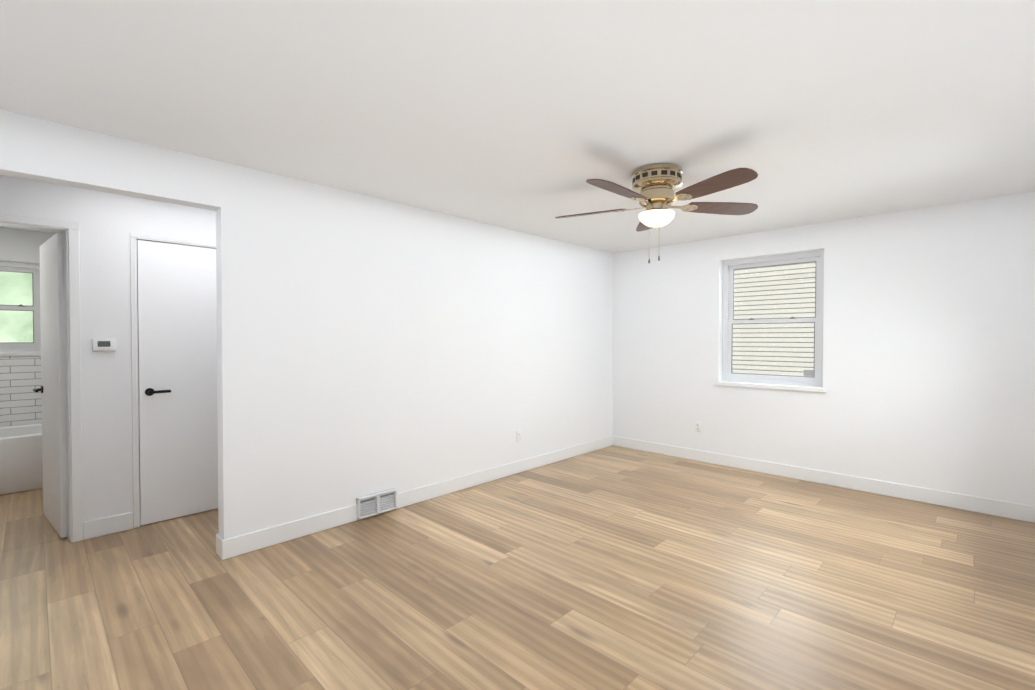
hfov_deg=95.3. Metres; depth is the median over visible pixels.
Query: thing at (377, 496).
air vent
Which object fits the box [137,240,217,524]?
closet door
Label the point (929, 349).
wall
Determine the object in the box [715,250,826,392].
window
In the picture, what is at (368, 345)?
wall
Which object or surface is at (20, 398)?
wall tile
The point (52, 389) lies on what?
bathroom door
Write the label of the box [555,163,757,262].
ceiling fan
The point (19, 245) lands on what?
wall
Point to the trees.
(28, 295)
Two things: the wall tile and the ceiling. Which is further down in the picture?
the wall tile
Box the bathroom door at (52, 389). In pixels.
[33,233,67,537]
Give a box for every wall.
[0,109,612,539]
[0,175,215,521]
[0,227,54,263]
[613,191,1034,505]
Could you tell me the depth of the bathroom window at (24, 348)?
4.75 m
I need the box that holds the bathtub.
[0,423,42,494]
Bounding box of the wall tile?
[0,259,41,426]
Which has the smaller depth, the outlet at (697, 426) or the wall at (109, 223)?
the wall at (109, 223)
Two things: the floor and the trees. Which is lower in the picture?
the floor
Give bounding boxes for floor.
[0,445,1034,689]
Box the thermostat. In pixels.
[92,339,115,350]
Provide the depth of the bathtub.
4.18 m
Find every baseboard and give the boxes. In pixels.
[83,512,132,539]
[216,436,614,559]
[615,436,1034,522]
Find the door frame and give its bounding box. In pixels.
[0,212,215,542]
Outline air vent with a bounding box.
[356,488,396,519]
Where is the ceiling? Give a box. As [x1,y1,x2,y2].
[0,0,1034,252]
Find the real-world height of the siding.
6.500 m
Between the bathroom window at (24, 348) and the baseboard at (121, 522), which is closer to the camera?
the baseboard at (121, 522)
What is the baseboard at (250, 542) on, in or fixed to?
attached to the wall at (368, 345)
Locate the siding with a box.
[732,262,814,376]
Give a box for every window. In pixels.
[0,261,40,355]
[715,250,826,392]
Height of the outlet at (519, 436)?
0.116 m
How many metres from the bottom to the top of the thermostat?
0.086 m
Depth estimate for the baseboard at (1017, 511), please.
4.24 m
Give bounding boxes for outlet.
[516,430,521,441]
[695,421,700,431]
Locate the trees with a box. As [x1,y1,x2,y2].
[0,271,32,341]
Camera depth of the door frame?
3.15 m
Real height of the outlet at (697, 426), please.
0.116 m

